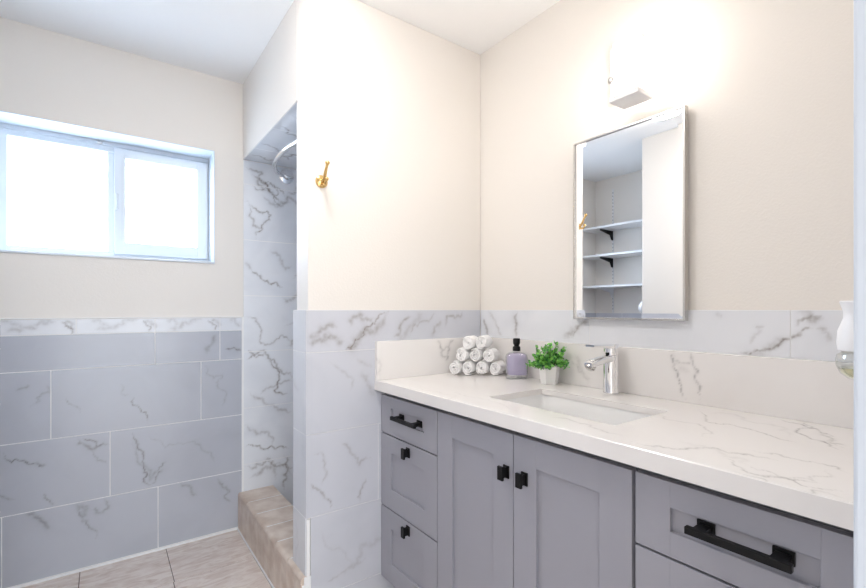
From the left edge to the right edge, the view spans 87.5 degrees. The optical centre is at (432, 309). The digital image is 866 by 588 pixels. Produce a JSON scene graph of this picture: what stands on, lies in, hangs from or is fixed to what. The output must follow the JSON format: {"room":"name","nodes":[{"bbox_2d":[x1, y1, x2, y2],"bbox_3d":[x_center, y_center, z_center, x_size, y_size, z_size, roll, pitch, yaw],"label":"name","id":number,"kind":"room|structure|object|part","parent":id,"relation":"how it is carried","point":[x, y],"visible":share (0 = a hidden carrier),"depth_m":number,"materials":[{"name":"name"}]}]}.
{"room":"bathroom","nodes":[
{"label":"bathroom","id":0,"kind":"room"},
{"bbox_2d":[22,530,271,587],"bbox_3d":[-0.059,1.226,0.532,2.670,0.060,4.330,0,0,-36],"label":"floor","id":1,"kind":"structure","parent":0,"point":[224,560],"depth_m":2.08,"materials":[{"name":"brown tile"}]},
{"bbox_2d":[238,485,310,587],"bbox_3d":[-0.700,1.095,2.123,0.188,0.202,0.980,0,0,-36],"label":"shower curb","id":2,"kind":"object","parent":1,"relation":"on","point":[265,516],"visible":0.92,"depth_m":2.11,"materials":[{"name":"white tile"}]},
{"bbox_2d":[381,393,441,587],"bbox_3d":[0.107,0.761,1.859,0.581,0.869,0.390,0,0,-36],"label":"vanity cabinet","id":3,"kind":"object","parent":1,"relation":"on","point":[409,436],"visible":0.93,"depth_m":1.69,"materials":[{"name":"grey wood"}]},
{"bbox_3d":[-0.104,0.830,1.690,0.028,0.039,0.022,0,0,-36],"label":"knob","id":4,"kind":"part","parent":3,"relation":"part of","materials":[{"name":"black metal"}]},
{"bbox_3d":[-0.104,0.536,1.690,0.028,0.039,0.022,0,0,-36],"label":"knob","id":5,"kind":"part","parent":3,"relation":"part of","materials":[{"name":"black metal"}]},
{"bbox_3d":[-0.101,0.416,1.688,0.043,0.024,0.166,0,0,-36],"label":"bar handle","id":6,"kind":"part","parent":3,"relation":"part of","materials":[{"name":"black metal"}]},
{"bbox_3d":[-0.092,0.946,1.714,0.019,0.292,0.386,0,0,-36],"label":"drawer","id":7,"kind":"part","parent":3,"relation":"part of","materials":[{"name":"grey paint"}]},
{"bbox_3d":[-0.092,0.649,1.714,0.019,0.291,0.386,0,0,-36],"label":"drawer","id":8,"kind":"part","parent":3,"relation":"part of","materials":[{"name":"grey paint"}]},
{"bbox_3d":[-0.092,0.423,1.714,0.019,0.152,0.386,0,0,-36],"label":"drawer","id":9,"kind":"part","parent":3,"relation":"part of","materials":[{"name":"grey paint"}]},
{"bbox_2d":[438,410,638,587],"bbox_3d":[0.433,0.761,1.415,0.575,0.869,0.711,0,0,-36],"label":"vanity cabinet","id":10,"kind":"object","parent":1,"relation":"on","point":[516,509],"visible":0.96,"depth_m":1.22,"materials":[{"name":"grey wood"}]},
{"bbox_3d":[0.127,0.720,1.412,0.019,0.745,0.354,0,0,-36],"label":"door","id":11,"kind":"part","parent":10,"relation":"part of","materials":[{"name":"grey paint"}]},
{"bbox_3d":[0.198,0.459,1.274,0.028,0.039,0.022,0,0,-36],"label":"knob","id":12,"kind":"part","parent":10,"relation":"part of","materials":[{"name":"black metal"}]},
{"bbox_3d":[0.238,0.459,1.219,0.028,0.039,0.022,0,0,-36],"label":"knob","id":13,"kind":"part","parent":10,"relation":"part of","materials":[{"name":"black metal"}]},
{"bbox_3d":[0.335,0.720,1.125,0.019,0.745,0.349,0,0,-36],"label":"door","id":14,"kind":"part","parent":10,"relation":"part of","materials":[{"name":"grey paint"}]},
{"bbox_2d":[636,468,853,587],"bbox_3d":[0.762,0.761,0.958,0.581,0.869,0.414,0,0,-36],"label":"vanity cabinet","id":15,"kind":"object","parent":1,"relation":"on","point":[689,535],"visible":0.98,"depth_m":0.83,"materials":[{"name":"grey wood"}]},
{"bbox_2d":[374,371,853,530],"bbox_3d":[0.441,0.306,1.406,0.580,0.040,1.518,0,0,-36],"label":"countertop","id":16,"kind":"structure","parent":15,"relation":"on","point":[806,469],"depth_m":1.04,"materials":[{"name":"stone"}]},
{"bbox_2d":[449,360,465,373],"bbox_3d":[0.111,0.252,2.007,0.050,0.059,0.089,0,0,28],"label":"rolled towel","id":17,"kind":"object","parent":16,"relation":"on","point":[455,367],"visible":0.91,"depth_m":1.98,"materials":[{"name":"white fabric"}]},
{"bbox_2d":[456,347,471,360],"bbox_3d":[0.139,0.194,2.003,0.049,0.058,0.085,0,0,28],"label":"rolled towel","id":18,"kind":"object","parent":17,"relation":"on","point":[463,354],"visible":0.88,"depth_m":1.97,"materials":[{"name":"white fabric"}]},
{"bbox_2d":[462,360,477,374],"bbox_3d":[0.166,0.255,2.002,0.049,0.058,0.086,0,0,28],"label":"rolled towel","id":19,"kind":"object","parent":16,"relation":"on","point":[468,367],"visible":0.95,"depth_m":1.97,"materials":[{"name":"white fabric"}]},
{"bbox_2d":[476,360,491,373],"bbox_3d":[0.227,0.251,1.999,0.052,0.055,0.090,0,0,28],"label":"rolled towel","id":20,"kind":"object","parent":16,"relation":"on","point":[482,367],"visible":0.89,"depth_m":1.97,"materials":[{"name":"white fabric"}]},
{"bbox_2d":[470,348,484,360],"bbox_3d":[0.201,0.195,1.999,0.048,0.059,0.089,0,0,28],"label":"rolled towel","id":21,"kind":"object","parent":20,"relation":"on","point":[476,354],"visible":0.88,"depth_m":1.97,"materials":[{"name":"white fabric"}]},
{"bbox_2d":[463,335,477,348],"bbox_3d":[0.170,0.143,2.003,0.052,0.057,0.090,0,0,28],"label":"rolled towel","id":22,"kind":"object","parent":21,"relation":"on","point":[469,342],"visible":0.92,"depth_m":1.97,"materials":[{"name":"white fabric"}]},
{"bbox_2d":[476,335,491,348],"bbox_3d":[0.226,0.141,1.997,0.050,0.058,0.086,0,0,28],"label":"rolled towel","id":23,"kind":"object","parent":21,"relation":"on","point":[482,342],"visible":1,"depth_m":1.97,"materials":[{"name":"white fabric"}]},
{"bbox_2d":[483,348,499,361],"bbox_3d":[0.259,0.199,1.992,0.053,0.056,0.085,0,0,28],"label":"rolled towel","id":24,"kind":"object","parent":20,"relation":"on","point":[490,355],"visible":1,"depth_m":1.97,"materials":[{"name":"white fabric"}]},
{"bbox_2d":[490,360,505,374],"bbox_3d":[0.286,0.254,1.992,0.049,0.058,0.085,0,0,28],"label":"rolled towel","id":25,"kind":"object","parent":16,"relation":"on","point":[496,368],"visible":1,"depth_m":1.96,"materials":[{"name":"white fabric"}]},
{"bbox_2d":[506,338,527,378],"bbox_3d":[0.350,0.202,1.892,0.088,0.168,0.062,0,0,0],"label":"soap bottle","id":26,"kind":"object","parent":16,"relation":"on","point":[515,362],"visible":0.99,"depth_m":1.87,"materials":[{"name":"purple glass"}]},
{"bbox_3d":[0.350,0.227,1.892,0.087,0.118,0.062,0,0,0],"label":"glass","id":27,"kind":"part","parent":26,"relation":"part of","materials":[{"name":"purple glass"}]},
{"bbox_2d":[525,341,569,384],"bbox_3d":[0.441,0.201,1.740,0.138,0.169,0.186,0,0,-36],"label":"potted plant","id":28,"kind":"object","parent":16,"relation":"on","point":[548,371],"visible":1,"depth_m":1.72,"materials":[{"name":"green plant"}]},
{"bbox_3d":[0.451,0.250,1.754,0.078,0.072,0.082,0,0,-36],"label":"pot","id":29,"kind":"part","parent":28,"relation":"part of","materials":[{"name":"white ceramic"}]},
{"bbox_2d":[504,394,652,424],"bbox_3d":[0.423,0.390,1.382,0.309,0.168,0.502,0,0,-36],"label":"sink basin","id":30,"kind":"object","parent":16,"relation":"in","point":[608,415],"visible":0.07,"depth_m":1.51,"materials":[{"name":"white ceramic"}]},
{"bbox_2d":[584,343,618,394],"bbox_3d":[0.569,0.200,1.522,0.160,0.172,0.053,0,0,-36],"label":"faucet","id":31,"kind":"object","parent":16,"relation":"on","point":[610,360],"visible":1,"depth_m":1.53,"materials":[{"name":"silver metal"}]},
{"bbox_3d":[0.552,0.171,1.510,0.112,0.038,0.039,0,0,-36],"label":"spout","id":32,"kind":"part","parent":31,"relation":"part of","materials":[{"name":"silver metal"}]},
{"bbox_3d":[0.568,0.125,1.522,0.132,0.022,0.042,0,0,-36],"label":"lever","id":33,"kind":"part","parent":31,"relation":"part of","materials":[{"name":"silver metal"}]},
{"bbox_3d":[0.556,0.649,0.822,0.019,0.291,0.384,0,0,-36],"label":"drawer","id":34,"kind":"part","parent":15,"relation":"part of","materials":[{"name":"grey paint"}]},
{"bbox_3d":[0.542,0.416,0.803,0.043,0.024,0.166,0,0,-36],"label":"bar handle","id":35,"kind":"part","parent":15,"relation":"part of","materials":[{"name":"black metal"}]},
{"bbox_2d":[0,17,296,587],"bbox_3d":[-1.399,-0.024,2.377,2.670,2.440,0.230,0,0,-36],"label":"wall","id":36,"kind":"structure","parent":0,"point":[46,74],"depth_m":2.17,"materials":[{"name":"white paint"}]},
{"bbox_2d":[0,110,214,263],"bbox_3d":[-1.588,-0.546,2.231,0.896,0.602,0.233,0,0,-36],"label":"window","id":37,"kind":"structure","parent":36,"relation":"in","point":[118,148],"depth_m":2.27,"materials":[{"name":"white plastic"}]},
{"bbox_3d":[-1.567,-0.250,2.203,0.894,0.010,0.162,0,0,-36],"label":"sill","id":38,"kind":"part","parent":37,"relation":"part of","materials":[{"name":"white plastic"}]},
{"bbox_3d":[-1.435,-0.548,2.400,0.424,0.535,0.030,0,0,-36],"label":"sliding sash","id":39,"kind":"part","parent":37,"relation":"part of","materials":[{"name":"white glass"}]},
{"bbox_2d":[0,330,241,587],"bbox_3d":[-1.683,0.646,2.022,1.563,1.072,0.010,0,0,-36],"label":"wall tile","id":40,"kind":"structure","parent":36,"relation":"attached to","point":[108,462],"depth_m":2.14,"materials":[{"name":"white tile"}]},
{"bbox_2d":[0,318,241,335],"bbox_3d":[-1.683,0.075,2.022,1.563,0.068,0.010,0,0,-36],"label":"trim","id":41,"kind":"structure","parent":36,"relation":"attached to","point":[32,326],"depth_m":2.14,"materials":[{"name":"stone"}]},
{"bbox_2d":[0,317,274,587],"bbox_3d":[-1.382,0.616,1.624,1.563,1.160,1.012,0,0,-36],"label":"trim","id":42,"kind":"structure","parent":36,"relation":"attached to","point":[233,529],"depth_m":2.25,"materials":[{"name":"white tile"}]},
{"bbox_2d":[243,160,296,504],"bbox_3d":[-0.698,0.179,2.737,0.853,2.007,0.010,0,0,-36],"label":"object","id":43,"kind":"structure","parent":36,"relation":"attached to","point":[269,204],"depth_m":2.56,"materials":[{"name":"white stone"}]},
{"bbox_2d":[243,0,296,168],"bbox_3d":[-0.443,-1.036,2.394,0.865,0.415,0.865,0,0,-36],"label":"wall shower header","id":44,"kind":"structure","parent":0,"point":[270,88],"depth_m":2.06,"materials":[{"name":"white paint"}]},
{"bbox_2d":[244,102,296,168],"bbox_3d":[-0.449,-0.830,2.392,0.851,0.008,0.839,0,0,-36],"label":"trim","id":45,"kind":"structure","parent":44,"relation":"attached to","point":[284,131],"depth_m":2.26,"materials":[{"name":"white stone"}]},
{"bbox_2d":[272,138,296,183],"bbox_3d":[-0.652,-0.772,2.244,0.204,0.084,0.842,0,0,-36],"label":"shower head","id":46,"kind":"object","parent":44,"relation":"attached to","point":[286,176],"visible":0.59,"depth_m":2.43,"materials":[{"name":"silver metal"}]},
{"bbox_2d":[0,0,559,83],"bbox_3d":[-0.127,-1.284,0.625,2.670,0.080,4.560,0,0,-36],"label":"ceiling","id":47,"kind":"structure","parent":0,"point":[224,39],"depth_m":1.95,"materials":[{"name":"white paint"}]},
{"bbox_2d":[297,0,479,518],"bbox_3d":[-0.154,-0.024,1.996,0.865,2.440,0.120,0,0,-36],"label":"wall","id":48,"kind":"structure","parent":0,"point":[392,104],"depth_m":1.88,"materials":[{"name":"white paint"}]},
{"bbox_2d":[293,310,306,575],"bbox_3d":[-0.512,0.498,1.745,0.010,0.996,0.135,0,0,-36],"label":"trim","id":49,"kind":"structure","parent":48,"relation":"attached to","point":[299,316],"depth_m":1.74,"materials":[{"name":"stone"}]},
{"bbox_2d":[306,519,309,587],"bbox_3d":[-0.467,0.983,1.690,0.012,0.402,0.007,0,0,-36],"label":"trim","id":50,"kind":"structure","parent":48,"relation":"attached to","point":[307,520],"depth_m":1.69,"materials":[{"name":"white tile"}]},
{"bbox_2d":[315,160,329,187],"bbox_3d":[-0.406,-0.510,1.697,0.048,0.090,0.067,0,0,-36],"label":"robe hook","id":51,"kind":"object","parent":48,"relation":"attached to","point":[321,181],"visible":1,"depth_m":1.70,"materials":[{"name":"gold metal"}]},
{"bbox_3d":[-0.423,-0.489,1.720,0.048,0.048,0.010,0,0,-36],"label":"plate","id":52,"kind":"part","parent":51,"relation":"part of","materials":[{"name":"gold metal"}]},
{"bbox_2d":[306,310,479,587],"bbox_3d":[-0.124,0.592,1.938,0.865,1.183,0.008,0,0,-36],"label":"wall tile","id":53,"kind":"structure","parent":48,"relation":"attached to","point":[343,406],"depth_m":1.78,"materials":[{"name":"stone"}]},
{"bbox_2d":[375,337,479,379],"bbox_3d":[0.002,0.207,2.012,0.577,0.158,0.020,0,0,-36],"label":"backsplash","id":54,"kind":"structure","parent":48,"relation":"attached to","point":[394,359],"depth_m":1.94,"materials":[{"name":"stone"}]},
{"bbox_2d":[480,0,853,335],"bbox_3d":[0.473,-0.024,1.969,0.119,2.440,2.630,0,0,-36],"label":"wall","id":55,"kind":"structure","parent":0,"point":[766,87],"depth_m":1.38,"materials":[{"name":"white paint"}]},
{"bbox_2d":[573,105,687,320],"bbox_3d":[0.669,-0.300,1.571,0.032,0.669,0.411,0,0,-36],"label":"mirror","id":56,"kind":"object","parent":55,"relation":"attached to","point":[630,181],"visible":1,"depth_m":1.54,"materials":[{"name":"silver metal"}]},
{"bbox_2d":[608,33,652,109],"bbox_3d":[0.648,-0.803,1.518,0.129,0.231,0.155,0,0,-36],"label":"lamp","id":57,"kind":"object","parent":55,"relation":"attached to","point":[627,81],"visible":1,"depth_m":1.47,"materials":[{"name":"white plastic"}]},
{"bbox_3d":[0.650,-0.796,1.492,0.072,0.180,0.086,0,0,-36],"label":"lamp shade","id":58,"kind":"part","parent":57,"relation":"part of","materials":[{"name":"white"}]},
{"bbox_2d":[480,337,853,428],"bbox_3d":[0.673,0.207,1.562,0.020,0.158,1.497,0,0,-36],"label":"backsplash","id":59,"kind":"structure","parent":55,"relation":"attached to","point":[814,391],"depth_m":1.31,"materials":[{"name":"stone"}]},
{"bbox_2d":[481,310,853,362],"bbox_3d":[0.679,0.168,1.578,0.008,0.335,1.516,0,0,-36],"label":"trim","id":60,"kind":"structure","parent":55,"relation":"attached to","point":[796,334],"depth_m":1.37,"materials":[{"name":"stone"}]},
{"bbox_3d":[0.463,-0.024,0.410,1.731,2.440,0.118,0,0,-36],"label":"wall","id":61,"kind":"structure","parent":0,"visible":0},
{"bbox_2d":[835,301,853,378],"bbox_3d":[0.581,0.037,0.606,0.070,0.115,0.062,0,0,-36],"label":"air freshener","id":62,"kind":"object","parent":61,"relation":"attached to","point":[845,332],"visible":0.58,"depth_m":0.61,"materials":[{"name":"white plastic"}]},
{"bbox_2d":[854,0,865,587],"bbox_3d":[0.114,0.146,0.153,0.864,2.100,0.122,0,0,-36],"label":"door","id":63,"kind":"structure","parent":61,"relation":"in","point":[859,5],"depth_m":0.45,"materials":[{"name":"white paint"}]}
]}

